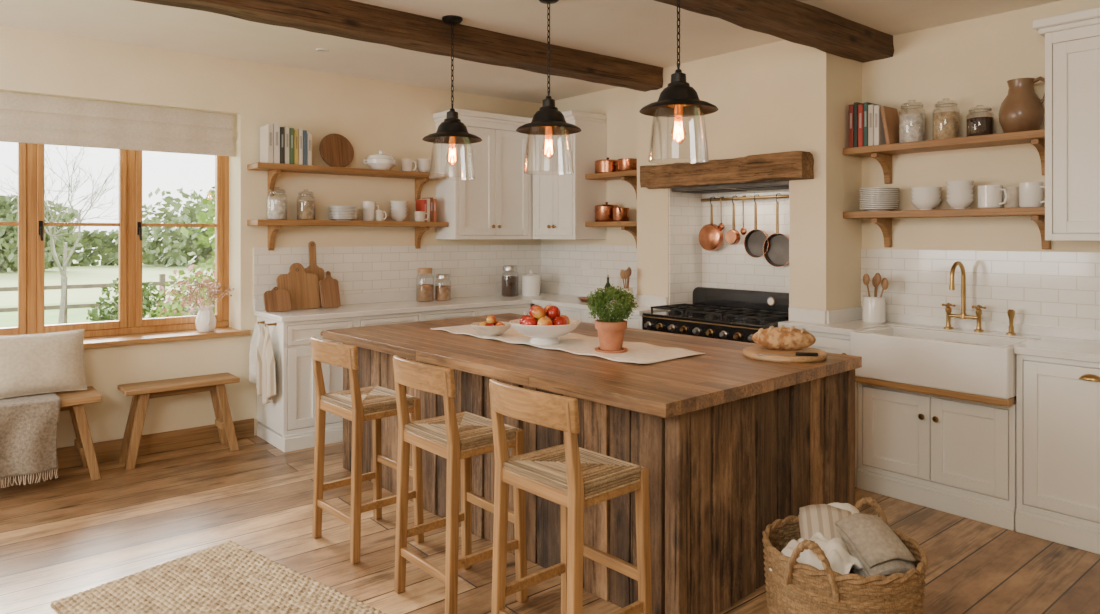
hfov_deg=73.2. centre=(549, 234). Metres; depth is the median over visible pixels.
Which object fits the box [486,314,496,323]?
apple
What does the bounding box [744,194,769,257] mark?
pan
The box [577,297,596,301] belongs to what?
serving dish
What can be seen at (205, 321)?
vase
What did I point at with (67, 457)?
baseboard
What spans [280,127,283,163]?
book
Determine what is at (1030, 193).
mug
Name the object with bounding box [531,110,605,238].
upper cabinet
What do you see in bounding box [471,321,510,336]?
fruit bowl
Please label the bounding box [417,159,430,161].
bowl
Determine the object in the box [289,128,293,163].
book
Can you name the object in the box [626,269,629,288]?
wooden spoon
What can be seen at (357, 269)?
backsplash
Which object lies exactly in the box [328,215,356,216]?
plate
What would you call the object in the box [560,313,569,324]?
apple
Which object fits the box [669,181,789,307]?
alcove wall
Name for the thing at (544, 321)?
apple
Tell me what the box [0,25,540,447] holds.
wall
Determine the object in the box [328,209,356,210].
plate
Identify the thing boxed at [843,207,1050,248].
wall shelf
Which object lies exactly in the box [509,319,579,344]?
fruit bowl
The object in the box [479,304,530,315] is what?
base cabinet
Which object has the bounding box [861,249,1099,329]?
backsplash
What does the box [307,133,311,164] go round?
book
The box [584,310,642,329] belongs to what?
base cabinet
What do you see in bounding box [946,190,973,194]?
bowl
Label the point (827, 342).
base cabinet
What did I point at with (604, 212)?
copper pot
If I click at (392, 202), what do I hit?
bowl
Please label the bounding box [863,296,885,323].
utensil crock
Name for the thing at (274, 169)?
wall shelf
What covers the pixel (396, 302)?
countertop
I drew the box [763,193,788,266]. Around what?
pan
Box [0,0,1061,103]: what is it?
ceiling
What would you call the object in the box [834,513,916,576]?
folded towel
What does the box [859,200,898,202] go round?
dinner plate
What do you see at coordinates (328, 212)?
plate
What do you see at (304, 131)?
book
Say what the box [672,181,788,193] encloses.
extractor hood
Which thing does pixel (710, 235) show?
pan
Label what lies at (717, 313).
range cooker
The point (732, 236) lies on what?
pan
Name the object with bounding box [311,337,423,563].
bar stool
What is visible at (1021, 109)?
jug
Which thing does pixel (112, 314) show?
shrub
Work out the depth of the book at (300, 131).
5.92 m
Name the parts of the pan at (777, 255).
handle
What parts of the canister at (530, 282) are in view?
lid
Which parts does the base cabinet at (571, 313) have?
door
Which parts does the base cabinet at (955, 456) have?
door, knob, sink rail, knob, door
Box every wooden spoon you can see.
[623,270,626,288]
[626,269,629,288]
[872,277,875,296]
[874,273,880,296]
[880,278,888,296]
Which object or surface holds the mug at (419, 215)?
on the wall shelf at (274, 226)
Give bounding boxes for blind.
[0,91,236,156]
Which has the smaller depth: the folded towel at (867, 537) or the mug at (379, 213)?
the folded towel at (867, 537)
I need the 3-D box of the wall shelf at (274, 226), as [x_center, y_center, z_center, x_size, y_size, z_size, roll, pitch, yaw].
[-1.665,0.003,6.319,1.710,0.245,0.250,0,0,-40]
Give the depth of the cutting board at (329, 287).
6.06 m
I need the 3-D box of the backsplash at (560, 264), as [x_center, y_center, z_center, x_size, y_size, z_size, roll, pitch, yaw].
[0.432,0.350,7.142,0.012,0.500,1.638,0,0,-40]
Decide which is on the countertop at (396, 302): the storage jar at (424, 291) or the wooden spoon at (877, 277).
the storage jar at (424, 291)
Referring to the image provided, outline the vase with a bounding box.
[171,279,233,331]
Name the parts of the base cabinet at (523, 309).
drawer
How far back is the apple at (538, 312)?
4.32 m
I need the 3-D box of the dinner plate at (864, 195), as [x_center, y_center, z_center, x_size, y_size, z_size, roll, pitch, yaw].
[2.249,-0.258,5.059,0.250,0.020,0.250,0,0,-40]
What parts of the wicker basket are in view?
handle, handle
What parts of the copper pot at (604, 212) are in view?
lid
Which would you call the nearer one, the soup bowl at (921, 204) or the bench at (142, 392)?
the soup bowl at (921, 204)
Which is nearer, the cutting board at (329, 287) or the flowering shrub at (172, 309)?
the cutting board at (329, 287)
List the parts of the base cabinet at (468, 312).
drawer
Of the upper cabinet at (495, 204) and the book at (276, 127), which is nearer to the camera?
the book at (276, 127)
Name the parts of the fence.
post, rail, rail, post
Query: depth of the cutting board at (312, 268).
6.11 m
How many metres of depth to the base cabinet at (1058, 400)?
3.85 m
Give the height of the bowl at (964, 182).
0.065 m
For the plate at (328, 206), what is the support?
on the plate at (336, 207)
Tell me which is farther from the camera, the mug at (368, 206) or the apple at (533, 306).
the mug at (368, 206)
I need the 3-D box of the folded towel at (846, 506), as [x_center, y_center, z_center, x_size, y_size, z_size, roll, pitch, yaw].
[1.175,1.177,2.939,0.172,0.192,0.203,0,0,-5]
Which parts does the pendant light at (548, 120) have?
chain, lamp shade, lamp shade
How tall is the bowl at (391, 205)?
0.060 m
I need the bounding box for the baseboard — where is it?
[1,418,253,478]
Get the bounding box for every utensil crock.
[621,288,633,304]
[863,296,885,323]
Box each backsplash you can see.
[253,245,540,309]
[541,245,636,290]
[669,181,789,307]
[702,189,788,292]
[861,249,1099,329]
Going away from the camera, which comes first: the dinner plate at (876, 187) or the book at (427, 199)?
the dinner plate at (876, 187)
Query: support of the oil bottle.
on the countertop at (396, 302)
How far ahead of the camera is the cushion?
4.79 m
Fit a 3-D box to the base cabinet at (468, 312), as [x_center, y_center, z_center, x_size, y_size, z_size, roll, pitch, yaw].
[-1.027,1.120,6.591,0.578,0.960,0.627,0,0,-40]
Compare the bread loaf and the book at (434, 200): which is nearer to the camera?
the bread loaf
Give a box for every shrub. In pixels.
[86,278,166,321]
[145,262,214,317]
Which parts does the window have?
sash, sash, frame, sash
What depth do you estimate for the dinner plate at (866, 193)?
4.96 m
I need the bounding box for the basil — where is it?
[585,284,638,352]
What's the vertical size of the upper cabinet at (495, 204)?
1.180 m
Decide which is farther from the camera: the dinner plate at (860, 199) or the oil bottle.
the oil bottle
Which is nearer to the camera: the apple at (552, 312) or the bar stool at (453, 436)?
the bar stool at (453, 436)
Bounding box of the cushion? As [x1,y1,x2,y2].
[0,329,86,398]
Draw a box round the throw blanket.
[0,393,60,487]
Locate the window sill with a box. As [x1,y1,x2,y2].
[83,327,250,348]
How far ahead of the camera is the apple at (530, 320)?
4.30 m
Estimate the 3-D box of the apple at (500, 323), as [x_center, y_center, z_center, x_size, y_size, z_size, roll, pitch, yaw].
[-0.317,0.581,4.696,0.065,0.064,0.064,0,0,41]
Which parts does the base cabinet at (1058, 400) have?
cup handle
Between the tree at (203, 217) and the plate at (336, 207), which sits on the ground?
the tree at (203, 217)
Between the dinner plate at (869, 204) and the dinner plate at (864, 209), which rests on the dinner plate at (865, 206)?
the dinner plate at (869, 204)
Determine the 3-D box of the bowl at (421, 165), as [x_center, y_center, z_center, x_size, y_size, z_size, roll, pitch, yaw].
[-1.148,-0.612,6.741,0.124,0.050,0.124,0,0,-40]
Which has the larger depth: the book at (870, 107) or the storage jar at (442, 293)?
the storage jar at (442, 293)
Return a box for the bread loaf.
[752,325,815,349]
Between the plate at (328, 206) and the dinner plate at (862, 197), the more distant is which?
the plate at (328, 206)
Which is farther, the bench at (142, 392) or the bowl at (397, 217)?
the bowl at (397, 217)
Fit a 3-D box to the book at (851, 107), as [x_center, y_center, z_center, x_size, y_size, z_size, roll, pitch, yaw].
[2.153,-0.750,5.171,0.201,0.300,0.034,0,0,-40]
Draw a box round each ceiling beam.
[133,0,662,91]
[654,0,893,62]
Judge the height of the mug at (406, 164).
0.120 m
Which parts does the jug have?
handle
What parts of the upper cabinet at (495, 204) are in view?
door, crown moulding, door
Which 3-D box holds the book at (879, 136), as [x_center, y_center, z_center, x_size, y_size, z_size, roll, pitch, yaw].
[2.268,-0.736,5.033,0.201,0.270,0.036,0,0,-40]
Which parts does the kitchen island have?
corner post, plank panel, corner post, plank panel, corner post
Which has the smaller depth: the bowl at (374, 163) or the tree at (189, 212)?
the bowl at (374, 163)
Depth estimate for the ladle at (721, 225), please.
6.06 m
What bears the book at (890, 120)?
on the wall shelf at (883, 153)
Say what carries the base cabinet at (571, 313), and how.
on the floor
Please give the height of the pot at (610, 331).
0.159 m
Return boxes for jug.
[998,76,1044,132]
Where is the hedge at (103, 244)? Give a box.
[7,229,211,267]
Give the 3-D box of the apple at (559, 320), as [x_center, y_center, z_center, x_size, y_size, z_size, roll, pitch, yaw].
[0.055,0.517,4.340,0.090,0.088,0.091,0,0,-19]
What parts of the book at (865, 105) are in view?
spine panel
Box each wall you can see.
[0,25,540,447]
[541,0,1099,252]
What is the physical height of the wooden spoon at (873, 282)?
0.302 m
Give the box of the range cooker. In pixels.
[642,287,788,343]
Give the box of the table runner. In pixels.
[431,324,704,363]
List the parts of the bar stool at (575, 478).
leg, seat rail, backrest, leg, seat, leg, seat rail, leg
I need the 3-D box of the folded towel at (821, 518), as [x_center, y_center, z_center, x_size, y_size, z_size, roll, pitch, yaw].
[1.075,1.181,2.866,0.192,0.246,0.248,0,0,13]
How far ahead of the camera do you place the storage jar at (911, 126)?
4.83 m
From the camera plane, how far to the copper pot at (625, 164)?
6.50 m
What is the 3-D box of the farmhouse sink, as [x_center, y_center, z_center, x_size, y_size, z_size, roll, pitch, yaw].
[2.360,0.743,4.456,0.525,0.275,0.888,0,0,-40]
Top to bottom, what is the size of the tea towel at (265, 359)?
0.613 m
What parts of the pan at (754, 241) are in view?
handle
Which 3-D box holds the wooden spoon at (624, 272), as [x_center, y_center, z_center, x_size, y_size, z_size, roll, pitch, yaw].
[0.639,0.438,6.275,0.022,0.284,0.051,0,0,-40]
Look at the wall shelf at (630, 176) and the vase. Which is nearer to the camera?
the vase
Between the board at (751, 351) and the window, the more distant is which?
the window
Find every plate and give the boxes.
[328,206,356,207]
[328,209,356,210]
[328,212,356,213]
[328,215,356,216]
[328,218,356,220]
[329,207,356,208]
[859,187,898,189]
[859,191,898,193]
[859,193,898,195]
[859,195,898,196]
[859,197,898,198]
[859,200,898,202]
[859,202,898,204]
[859,204,898,206]
[859,206,898,207]
[859,208,898,210]
[860,189,898,191]
[860,199,898,200]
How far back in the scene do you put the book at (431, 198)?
6.72 m
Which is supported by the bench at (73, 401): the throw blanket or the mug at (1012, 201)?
the throw blanket
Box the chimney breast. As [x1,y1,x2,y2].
[637,40,861,310]
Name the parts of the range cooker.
knob, knob, knob, burner, knob, knob, control panel, knob, burner, hob plate, knob, knob, burner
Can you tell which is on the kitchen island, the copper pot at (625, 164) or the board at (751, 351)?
the board at (751, 351)
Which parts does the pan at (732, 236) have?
handle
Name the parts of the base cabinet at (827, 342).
door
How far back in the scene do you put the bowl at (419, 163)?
6.70 m
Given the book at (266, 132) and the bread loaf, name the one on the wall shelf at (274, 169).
the book at (266, 132)
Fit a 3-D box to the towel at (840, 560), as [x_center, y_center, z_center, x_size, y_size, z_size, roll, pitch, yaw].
[0.996,1.192,2.732,0.263,0.145,0.262,0,0,-40]
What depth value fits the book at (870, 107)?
5.00 m
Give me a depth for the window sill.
5.50 m
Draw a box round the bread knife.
[756,352,817,355]
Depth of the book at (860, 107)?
5.05 m
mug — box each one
[362,201,379,220]
[376,210,386,220]
[401,159,416,171]
[415,211,428,221]
[978,185,1007,207]
[1002,187,1019,207]
[1019,182,1044,206]
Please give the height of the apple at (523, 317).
0.087 m
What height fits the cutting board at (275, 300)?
0.195 m
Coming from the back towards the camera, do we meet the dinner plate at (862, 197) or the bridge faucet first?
the dinner plate at (862, 197)
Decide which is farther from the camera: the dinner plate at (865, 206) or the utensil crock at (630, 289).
the utensil crock at (630, 289)
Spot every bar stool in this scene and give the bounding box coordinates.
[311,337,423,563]
[393,355,527,613]
[489,379,651,613]
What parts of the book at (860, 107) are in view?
spine panel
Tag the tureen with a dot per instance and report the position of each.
(380, 161)
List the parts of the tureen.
lid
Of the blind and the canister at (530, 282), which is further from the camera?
the canister at (530, 282)
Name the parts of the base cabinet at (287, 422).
door, drawer, door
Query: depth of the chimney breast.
5.25 m
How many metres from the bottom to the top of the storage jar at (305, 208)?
0.250 m
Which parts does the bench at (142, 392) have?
leg, leg, seat, leg, leg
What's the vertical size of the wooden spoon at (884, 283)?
0.293 m
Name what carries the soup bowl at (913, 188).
on the soup bowl at (913, 192)
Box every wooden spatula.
[620,269,624,287]
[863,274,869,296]
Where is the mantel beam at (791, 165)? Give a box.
[640,151,813,188]
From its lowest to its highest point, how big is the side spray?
0.150 m
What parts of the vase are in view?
handle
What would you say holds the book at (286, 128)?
on the wall shelf at (274, 169)
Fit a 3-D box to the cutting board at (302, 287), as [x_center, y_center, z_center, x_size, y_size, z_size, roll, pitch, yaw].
[-2.034,0.411,5.976,0.340,0.374,0.101,0,0,-40]
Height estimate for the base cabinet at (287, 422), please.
0.960 m
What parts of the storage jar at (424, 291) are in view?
lid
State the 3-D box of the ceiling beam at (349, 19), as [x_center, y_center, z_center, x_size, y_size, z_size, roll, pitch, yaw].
[-1.908,-1.294,3.875,7.214,0.173,0.208,0,0,-40]
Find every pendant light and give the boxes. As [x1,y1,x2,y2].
[422,15,481,178]
[516,0,581,173]
[639,0,717,161]
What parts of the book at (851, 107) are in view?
spine panel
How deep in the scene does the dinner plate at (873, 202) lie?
4.96 m
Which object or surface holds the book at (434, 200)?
on the wall shelf at (274, 226)
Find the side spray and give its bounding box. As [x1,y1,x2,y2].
[1006,309,1015,334]
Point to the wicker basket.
(792, 587)
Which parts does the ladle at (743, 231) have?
handle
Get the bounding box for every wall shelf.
[247,162,445,200]
[247,219,447,250]
[585,170,636,199]
[585,221,636,248]
[843,129,1044,183]
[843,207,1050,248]
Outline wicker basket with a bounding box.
[762,496,927,613]
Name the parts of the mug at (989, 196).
handle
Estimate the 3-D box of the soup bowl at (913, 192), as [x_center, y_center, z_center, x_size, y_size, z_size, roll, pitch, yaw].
[2.447,-0.247,4.817,0.184,0.070,0.184,0,0,-40]
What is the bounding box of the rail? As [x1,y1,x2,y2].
[701,195,788,201]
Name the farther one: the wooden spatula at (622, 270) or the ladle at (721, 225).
the wooden spatula at (622, 270)
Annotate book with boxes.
[260,125,272,162]
[272,124,279,162]
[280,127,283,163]
[284,126,288,163]
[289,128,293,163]
[294,130,297,164]
[296,129,302,164]
[303,130,306,164]
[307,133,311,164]
[416,199,426,221]
[419,198,429,221]
[422,197,432,221]
[433,199,435,221]
[849,104,853,147]
[854,102,862,146]
[858,104,862,146]
[863,102,881,145]
[868,104,875,145]
[874,105,885,144]
[880,106,898,143]
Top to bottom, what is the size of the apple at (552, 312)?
0.082 m
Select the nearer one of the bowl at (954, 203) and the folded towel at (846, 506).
the folded towel at (846, 506)
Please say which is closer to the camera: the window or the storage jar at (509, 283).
the window
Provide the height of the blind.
0.334 m
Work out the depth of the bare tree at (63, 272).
14.25 m
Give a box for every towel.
[249,321,264,388]
[256,322,276,404]
[769,532,862,584]
[798,504,853,573]
[828,503,859,513]
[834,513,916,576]
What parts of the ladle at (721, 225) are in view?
handle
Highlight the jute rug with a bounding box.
[50,540,385,613]
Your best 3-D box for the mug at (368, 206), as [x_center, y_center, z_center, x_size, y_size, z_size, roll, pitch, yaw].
[-1.564,-0.205,6.438,0.110,0.170,0.135,0,0,38]
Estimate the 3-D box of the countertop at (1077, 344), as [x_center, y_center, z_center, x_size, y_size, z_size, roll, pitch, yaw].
[2.711,0.575,4.216,0.618,0.130,2.824,0,0,-40]
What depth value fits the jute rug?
3.29 m
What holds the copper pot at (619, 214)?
on the wall shelf at (630, 226)
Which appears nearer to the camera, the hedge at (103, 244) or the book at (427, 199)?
the book at (427, 199)
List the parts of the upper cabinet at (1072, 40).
crown moulding, door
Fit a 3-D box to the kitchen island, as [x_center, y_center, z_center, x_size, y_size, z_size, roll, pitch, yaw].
[0.056,1.125,4.504,1.649,0.950,2.979,0,0,-42]
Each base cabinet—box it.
[257,316,356,452]
[357,312,421,326]
[422,308,478,320]
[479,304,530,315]
[535,304,583,321]
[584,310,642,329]
[807,331,857,486]
[855,376,1016,530]
[1015,354,1099,554]
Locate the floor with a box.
[0,435,1099,613]
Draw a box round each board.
[263,287,290,311]
[276,263,320,309]
[304,241,324,306]
[319,134,353,166]
[319,271,340,308]
[743,345,826,362]
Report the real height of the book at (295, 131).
0.280 m
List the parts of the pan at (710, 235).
handle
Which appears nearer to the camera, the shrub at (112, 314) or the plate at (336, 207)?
the plate at (336, 207)
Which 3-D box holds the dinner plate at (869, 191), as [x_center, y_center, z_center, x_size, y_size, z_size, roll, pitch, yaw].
[2.249,-0.283,5.059,0.250,0.020,0.250,0,0,-40]
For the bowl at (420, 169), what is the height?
0.050 m
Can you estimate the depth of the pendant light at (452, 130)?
4.68 m
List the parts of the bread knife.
blade, handle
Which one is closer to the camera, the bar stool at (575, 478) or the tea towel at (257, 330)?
the bar stool at (575, 478)
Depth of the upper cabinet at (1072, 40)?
4.02 m
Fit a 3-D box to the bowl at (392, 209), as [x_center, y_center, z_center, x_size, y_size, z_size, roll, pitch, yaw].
[-1.344,-0.210,6.585,0.156,0.060,0.156,0,0,-40]
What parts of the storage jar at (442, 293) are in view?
lid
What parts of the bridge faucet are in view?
cross handle, spout, cross handle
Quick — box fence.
[0,274,210,323]
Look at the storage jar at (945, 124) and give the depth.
4.67 m
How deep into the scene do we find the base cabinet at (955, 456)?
4.30 m
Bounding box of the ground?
[0,297,195,327]
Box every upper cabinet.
[433,108,531,238]
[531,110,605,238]
[1033,7,1099,240]
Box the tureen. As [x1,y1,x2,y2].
[363,151,397,169]
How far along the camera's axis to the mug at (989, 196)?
4.47 m
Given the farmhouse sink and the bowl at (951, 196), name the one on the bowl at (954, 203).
the bowl at (951, 196)
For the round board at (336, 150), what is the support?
on the wall shelf at (274, 169)
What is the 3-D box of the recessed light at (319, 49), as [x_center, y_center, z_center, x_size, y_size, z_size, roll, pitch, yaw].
[-1.697,-1.376,5.519,0.090,0.008,0.090,0,0,-40]
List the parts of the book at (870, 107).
spine panel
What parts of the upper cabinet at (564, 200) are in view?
door, door, crown moulding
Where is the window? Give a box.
[0,143,228,336]
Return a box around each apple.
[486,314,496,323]
[495,321,503,325]
[519,313,531,324]
[523,316,537,324]
[529,305,540,316]
[532,306,545,318]
[537,317,552,325]
[546,306,560,318]
[552,316,566,324]
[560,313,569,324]
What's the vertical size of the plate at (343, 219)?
0.020 m
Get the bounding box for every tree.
[0,145,118,323]
[0,194,82,271]
[115,187,214,266]
[180,186,214,279]
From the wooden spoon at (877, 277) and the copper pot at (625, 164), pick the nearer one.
the wooden spoon at (877, 277)
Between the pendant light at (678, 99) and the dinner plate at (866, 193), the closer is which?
the pendant light at (678, 99)
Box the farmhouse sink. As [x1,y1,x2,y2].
[850,325,1038,398]
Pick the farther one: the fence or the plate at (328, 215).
the fence
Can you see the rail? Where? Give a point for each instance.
(768, 196)
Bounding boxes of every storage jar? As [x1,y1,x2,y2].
[267,189,286,218]
[297,189,314,219]
[417,268,433,301]
[435,274,450,300]
[502,265,517,296]
[898,102,925,142]
[933,100,959,139]
[967,106,993,135]
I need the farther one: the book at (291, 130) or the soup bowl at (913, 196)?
the book at (291, 130)
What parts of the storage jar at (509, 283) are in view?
lid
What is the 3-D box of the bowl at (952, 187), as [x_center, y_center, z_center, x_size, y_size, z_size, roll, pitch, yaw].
[2.580,-0.277,4.657,0.156,0.065,0.156,0,0,-40]
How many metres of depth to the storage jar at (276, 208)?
5.83 m
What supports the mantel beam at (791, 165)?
attached to the chimney breast
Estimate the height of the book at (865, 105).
0.300 m
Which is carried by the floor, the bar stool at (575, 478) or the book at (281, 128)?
the bar stool at (575, 478)
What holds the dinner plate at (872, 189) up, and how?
on the dinner plate at (869, 191)
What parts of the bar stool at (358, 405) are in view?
leg, backrest, seat rail, leg, seat, leg, seat rail, leg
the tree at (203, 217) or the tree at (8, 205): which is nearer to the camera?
the tree at (203, 217)
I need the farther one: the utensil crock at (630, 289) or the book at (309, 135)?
the utensil crock at (630, 289)
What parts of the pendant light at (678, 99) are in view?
lamp shade, lamp shade, chain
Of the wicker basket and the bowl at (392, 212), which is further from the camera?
the bowl at (392, 212)
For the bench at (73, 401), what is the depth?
4.82 m
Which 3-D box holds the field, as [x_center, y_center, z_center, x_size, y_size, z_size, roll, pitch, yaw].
[-24.872,1.930,53.441,150.000,0.140,65.990,0,0,-40]
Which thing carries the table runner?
on the kitchen island
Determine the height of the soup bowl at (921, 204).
0.070 m
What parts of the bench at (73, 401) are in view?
seat, leg, leg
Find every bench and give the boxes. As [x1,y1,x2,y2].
[3,386,101,480]
[117,372,239,469]
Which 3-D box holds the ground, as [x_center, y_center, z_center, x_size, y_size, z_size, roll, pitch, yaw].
[-5.894,1.925,14.927,70.000,0.150,17.500,0,0,-40]
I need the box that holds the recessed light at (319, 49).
[316,48,328,52]
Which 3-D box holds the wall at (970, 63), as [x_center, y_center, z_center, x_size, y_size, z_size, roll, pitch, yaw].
[2.733,0.110,4.771,0.500,2.980,8.250,0,0,-40]
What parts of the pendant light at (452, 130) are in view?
lamp shade, lamp shade, chain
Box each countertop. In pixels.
[254,284,667,321]
[778,306,1099,362]
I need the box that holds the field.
[0,253,213,305]
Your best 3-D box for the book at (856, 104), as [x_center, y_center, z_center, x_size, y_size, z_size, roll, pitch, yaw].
[2.175,-0.755,5.145,0.200,0.310,0.026,0,0,-40]
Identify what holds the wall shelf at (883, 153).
attached to the wall at (970, 63)
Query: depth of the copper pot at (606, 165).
6.70 m
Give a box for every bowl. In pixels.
[366,158,395,169]
[390,201,407,203]
[390,204,407,207]
[390,208,407,210]
[390,211,407,214]
[390,214,407,220]
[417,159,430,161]
[417,162,430,164]
[417,164,429,167]
[417,167,430,171]
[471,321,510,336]
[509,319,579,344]
[910,187,941,191]
[911,191,941,195]
[911,195,941,199]
[911,199,941,209]
[946,180,973,185]
[946,185,973,189]
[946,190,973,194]
[946,194,973,198]
[946,199,973,208]
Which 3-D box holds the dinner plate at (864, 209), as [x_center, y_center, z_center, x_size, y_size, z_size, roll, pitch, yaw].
[2.249,-0.171,5.059,0.250,0.020,0.250,0,0,-40]
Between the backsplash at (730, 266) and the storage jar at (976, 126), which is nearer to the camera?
the storage jar at (976, 126)
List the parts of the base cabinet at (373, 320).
drawer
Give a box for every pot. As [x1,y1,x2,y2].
[595,157,617,173]
[595,202,618,221]
[595,319,626,350]
[613,207,628,220]
[617,158,636,170]
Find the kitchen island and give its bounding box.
[322,313,861,613]
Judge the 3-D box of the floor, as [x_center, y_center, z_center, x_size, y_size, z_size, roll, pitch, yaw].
[-0.280,1.650,2.529,8.000,0.100,8.650,0,0,-40]
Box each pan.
[699,196,722,250]
[725,195,739,244]
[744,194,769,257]
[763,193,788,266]
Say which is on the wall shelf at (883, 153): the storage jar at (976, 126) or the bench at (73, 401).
the storage jar at (976, 126)
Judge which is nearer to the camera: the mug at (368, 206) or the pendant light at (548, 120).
the pendant light at (548, 120)
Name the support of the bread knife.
on the board at (751, 351)
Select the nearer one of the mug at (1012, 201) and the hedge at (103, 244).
the mug at (1012, 201)
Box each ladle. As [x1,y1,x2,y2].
[718,196,724,229]
[740,195,746,234]
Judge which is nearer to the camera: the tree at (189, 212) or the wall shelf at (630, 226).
the wall shelf at (630, 226)
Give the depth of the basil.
4.04 m
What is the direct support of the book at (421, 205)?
on the wall shelf at (274, 226)
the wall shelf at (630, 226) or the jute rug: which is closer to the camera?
the jute rug
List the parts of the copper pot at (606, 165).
lid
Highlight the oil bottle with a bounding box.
[605,275,610,290]
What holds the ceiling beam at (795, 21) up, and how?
attached to the ceiling
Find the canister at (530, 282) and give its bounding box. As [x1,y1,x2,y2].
[521,270,540,295]
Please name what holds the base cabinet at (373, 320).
on the floor
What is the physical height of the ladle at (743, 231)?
0.318 m
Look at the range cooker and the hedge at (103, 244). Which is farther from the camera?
the hedge at (103, 244)
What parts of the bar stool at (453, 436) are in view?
leg, backrest, seat rail, leg, seat, leg, seat rail, leg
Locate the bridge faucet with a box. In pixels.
[942,261,985,331]

